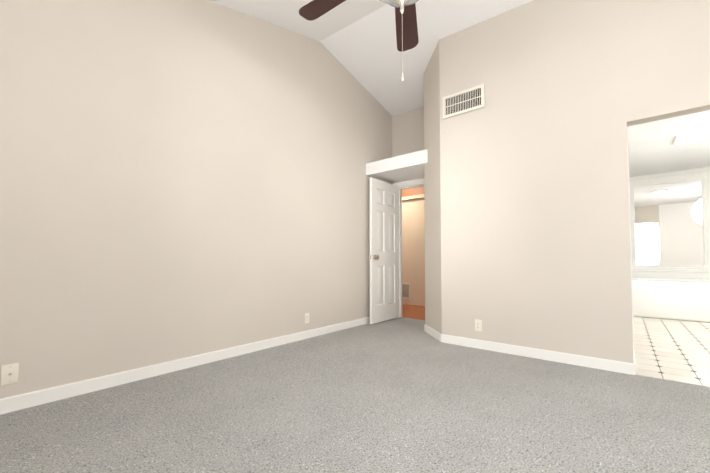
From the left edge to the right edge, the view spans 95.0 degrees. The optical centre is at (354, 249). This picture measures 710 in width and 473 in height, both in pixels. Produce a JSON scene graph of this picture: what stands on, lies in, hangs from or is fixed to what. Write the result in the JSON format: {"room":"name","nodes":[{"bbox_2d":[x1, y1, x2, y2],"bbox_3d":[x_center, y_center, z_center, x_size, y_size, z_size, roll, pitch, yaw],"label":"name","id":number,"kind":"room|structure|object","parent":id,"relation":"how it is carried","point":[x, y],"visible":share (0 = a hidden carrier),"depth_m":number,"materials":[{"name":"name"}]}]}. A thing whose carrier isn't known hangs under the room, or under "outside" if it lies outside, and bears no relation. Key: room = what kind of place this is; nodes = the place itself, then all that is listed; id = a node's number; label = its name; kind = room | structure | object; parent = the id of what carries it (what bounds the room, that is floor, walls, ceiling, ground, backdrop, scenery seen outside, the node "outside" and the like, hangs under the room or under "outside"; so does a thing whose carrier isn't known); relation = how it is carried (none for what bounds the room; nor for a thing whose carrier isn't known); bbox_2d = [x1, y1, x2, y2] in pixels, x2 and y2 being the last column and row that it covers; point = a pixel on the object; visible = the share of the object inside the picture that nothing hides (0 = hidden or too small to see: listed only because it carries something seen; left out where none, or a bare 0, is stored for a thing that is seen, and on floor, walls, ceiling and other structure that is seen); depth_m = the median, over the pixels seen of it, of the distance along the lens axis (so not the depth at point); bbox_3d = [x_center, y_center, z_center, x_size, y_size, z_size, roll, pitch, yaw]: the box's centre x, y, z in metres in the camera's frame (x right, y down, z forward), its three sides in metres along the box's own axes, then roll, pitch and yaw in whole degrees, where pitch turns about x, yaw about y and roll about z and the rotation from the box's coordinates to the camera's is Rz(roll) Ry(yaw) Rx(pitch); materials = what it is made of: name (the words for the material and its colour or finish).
{"room":"empty bedroom","nodes":[
{"label":"empty bedroom","id":0,"kind":"room"},
{"bbox_2d":[0,0,391,398],"bbox_3d":[-1.122,-0.973,3.091,0.120,3.900,5.450,-2,-3,39],"label":"wall","id":1,"kind":"structure","parent":0,"point":[179,179],"depth_m":2.56,"materials":[{"name":"paint"}]},
{"bbox_2d":[1,363,18,385],"bbox_3d":[-1.988,0.721,1.875,0.016,0.114,0.070,-2,-3,39],"label":"outlet","id":2,"kind":"object","parent":1,"relation":"attached to","point":[9,373],"visible":1,"depth_m":1.88,"materials":[{"name":"beige plastic"}]},
{"bbox_2d":[304,313,308,323],"bbox_3d":[-0.537,0.775,3.641,0.009,0.114,0.070,-2,-3,39],"label":"electrical outlet","id":3,"kind":"object","parent":1,"relation":"attached to","point":[306,320],"visible":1,"depth_m":3.63,"materials":[{"name":"beige plastic"}]},
{"bbox_2d":[0,317,709,472],"bbox_3d":[0.607,0.977,1.561,4.650,0.100,5.390,-2,-3,39],"label":"floor carpet","id":4,"kind":"object","parent":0,"point":[401,395],"visible":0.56,"depth_m":1.80,"materials":[{"name":"grey carpet"}]},
{"bbox_2d":[209,0,531,115],"bbox_3d":[0.626,-2.220,1.693,4.650,1.601,5.450,-2,-3,39],"label":"ceiling","id":5,"kind":"structure","parent":0,"point":[356,39],"depth_m":3.58,"materials":[{"name":"paint"}]},
{"bbox_2d":[299,0,418,81],"bbox_3d":[0.212,-1.536,1.720,1.273,1.324,1.271,-2,-3,39],"label":"ceiling fan","id":6,"kind":"object","parent":5,"relation":"hanging from","point":[406,26],"visible":1,"depth_m":2.05,"materials":[{"name":"brown wood"}]},
{"bbox_2d":[366,149,427,183],"bbox_3d":[0.757,-1.118,4.490,1.010,0.165,0.670,-2,-3,39],"label":"beam","id":7,"kind":"structure","parent":0,"point":[403,168],"depth_m":4.36,"materials":[{"name":"paint"}]},
{"bbox_2d":[392,107,423,184],"bbox_3d":[0.993,-0.915,4.801,0.970,3.900,0.120,-2,-3,39],"label":"wall","id":8,"kind":"structure","parent":0,"point":[407,132],"depth_m":4.91,"materials":[{"name":"paint"}]},
{"bbox_2d":[369,178,398,323],"bbox_3d":[0.443,0.026,4.677,0.154,1.982,0.726,-2,-2,38],"label":"bedroom door","id":9,"kind":"structure","parent":8,"relation":"in","point":[384,251],"depth_m":4.63,"materials":[{"name":"white wood"}]},
{"bbox_2d":[393,178,423,317],"bbox_3d":[0.962,0.004,4.795,0.854,2.062,0.152,-2,-3,39],"label":"door frame","id":10,"kind":"structure","parent":8,"relation":"attached to","point":[410,184],"depth_m":4.99,"materials":[{"name":"white wood"}]},
{"bbox_2d":[402,304,424,319],"bbox_3d":[0.894,1.119,5.753,3.840,0.098,1.450,-2,-3,39],"label":"floor","id":11,"kind":"structure","parent":0,"point":[414,312],"depth_m":5.54,"materials":[{"name":"brown wood"}]},
{"bbox_2d":[402,198,424,300],"bbox_3d":[1.043,-0.176,6.536,3.130,2.540,0.120,-2,-3,39],"label":"wall","id":12,"kind":"structure","parent":0,"point":[413,242],"depth_m":6.35,"materials":[{"name":"paint"}]},
{"bbox_2d":[402,283,409,298],"bbox_3d":[0.870,0.830,6.552,0.560,0.320,0.022,-2,-3,39],"label":"air vent","id":13,"kind":"object","parent":12,"relation":"in","point":[405,290],"visible":0.35,"depth_m":6.43,"materials":[{"name":"beige paint"}]},
{"bbox_2d":[402,186,424,305],"bbox_3d":[0.984,-0.128,6.463,2.890,2.440,0.065,-2,-3,39],"label":"trim","id":14,"kind":"structure","parent":12,"relation":"attached to","point":[413,193],"depth_m":6.33,"materials":[{"name":"paint"}]},
{"bbox_2d":[424,0,709,362],"bbox_3d":[2.352,-0.977,2.983,3.680,3.900,0.960,-2,-3,39],"label":"wall","id":15,"kind":"structure","parent":0,"point":[527,220],"depth_m":2.88,"materials":[{"name":"paint"}]},
{"bbox_2d":[0,317,635,414],"bbox_3d":[0.626,0.885,1.587,4.410,0.085,5.210,-2,-3,39],"label":"baseboard","id":16,"kind":"structure","parent":15,"relation":"attached to","point":[26,400],"depth_m":2.65,"materials":[{"name":"white wood"}]},
{"bbox_2d":[442,83,484,118],"bbox_3d":[1.121,-1.528,3.380,0.440,0.235,0.022,-2,-3,39],"label":"air vent","id":17,"kind":"object","parent":15,"relation":"in","point":[464,101],"visible":1,"depth_m":3.37,"materials":[{"name":"white metal"}]},
{"bbox_2d":[475,319,481,331],"bbox_3d":[1.223,0.758,3.227,0.070,0.114,0.009,-2,-3,39],"label":"electrical outlet","id":18,"kind":"object","parent":15,"relation":"attached to","point":[478,325],"visible":1,"depth_m":3.22,"materials":[{"name":"beige plastic"}]},
{"bbox_2d":[627,110,709,176],"bbox_3d":[4.146,-1.479,4.101,4.810,0.100,4.700,-2,-3,39],"label":"ceiling","id":19,"kind":"structure","parent":0,"point":[653,149],"depth_m":4.49,"materials":[{"name":"paint"}]},
{"bbox_2d":[673,130,709,144],"bbox_3d":[4.296,-1.416,4.117,0.360,0.024,0.360,-2,-3,39],"label":"ceiling light panel","id":20,"kind":"object","parent":19,"relation":"attached to","point":[693,137],"visible":1,"depth_m":4.09,"materials":[{"name":"white"}]},
{"bbox_2d":[630,167,709,278],"bbox_3d":[6.092,-0.214,5.423,3.240,2.540,0.120,-2,-3,39],"label":"wall","id":21,"kind":"structure","parent":0,"point":[672,174],"depth_m":5.77,"materials":[{"name":"paint"}]},
{"bbox_2d":[630,172,709,272],"bbox_3d":[5.550,-0.439,5.779,1.108,1.693,0.031,-2,-3,39],"label":"framed mirror","id":22,"kind":"object","parent":21,"relation":"attached to","point":[670,224],"visible":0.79,"depth_m":5.75,"materials":[{"name":"white mirror"}]},
{"bbox_2d":[632,271,709,278],"bbox_3d":[5.215,0.434,5.145,1.971,0.103,1.390,-2,-3,39],"label":"wall tile","id":23,"kind":"structure","parent":21,"relation":"attached to","point":[700,275],"depth_m":5.72,"materials":[{"name":"white tile"}]},
{"bbox_2d":[634,316,709,386],"bbox_3d":[4.256,1.055,3.859,4.440,0.099,4.800,-2,-3,39],"label":"floor","id":24,"kind":"structure","parent":0,"point":[674,350],"depth_m":3.18,"materials":[{"name":"white tile"}]},
{"bbox_2d":[633,277,709,322],"bbox_3d":[5.115,0.727,5.242,1.658,0.648,1.328,-2,-3,39],"label":"bathtub","id":25,"kind":"object","parent":24,"relation":"on","point":[685,299],"visible":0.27,"depth_m":4.78,"materials":[{"name":"white ceramic"}]},
{"bbox_3d":[2.111,-0.261,4.032,1.945,2.540,2.070,-2,-3,39],"label":"wall","id":26,"kind":"structure","parent":0,"visible":0},
{"bbox_2d":[627,137,634,350],"bbox_3d":[2.881,-0.043,3.507,0.142,2.070,0.890,-2,-3,39],"label":"door frame","id":27,"kind":"structure","parent":26,"relation":"attached to","point":[630,242],"depth_m":3.15,"materials":[{"name":"white"}]}
]}

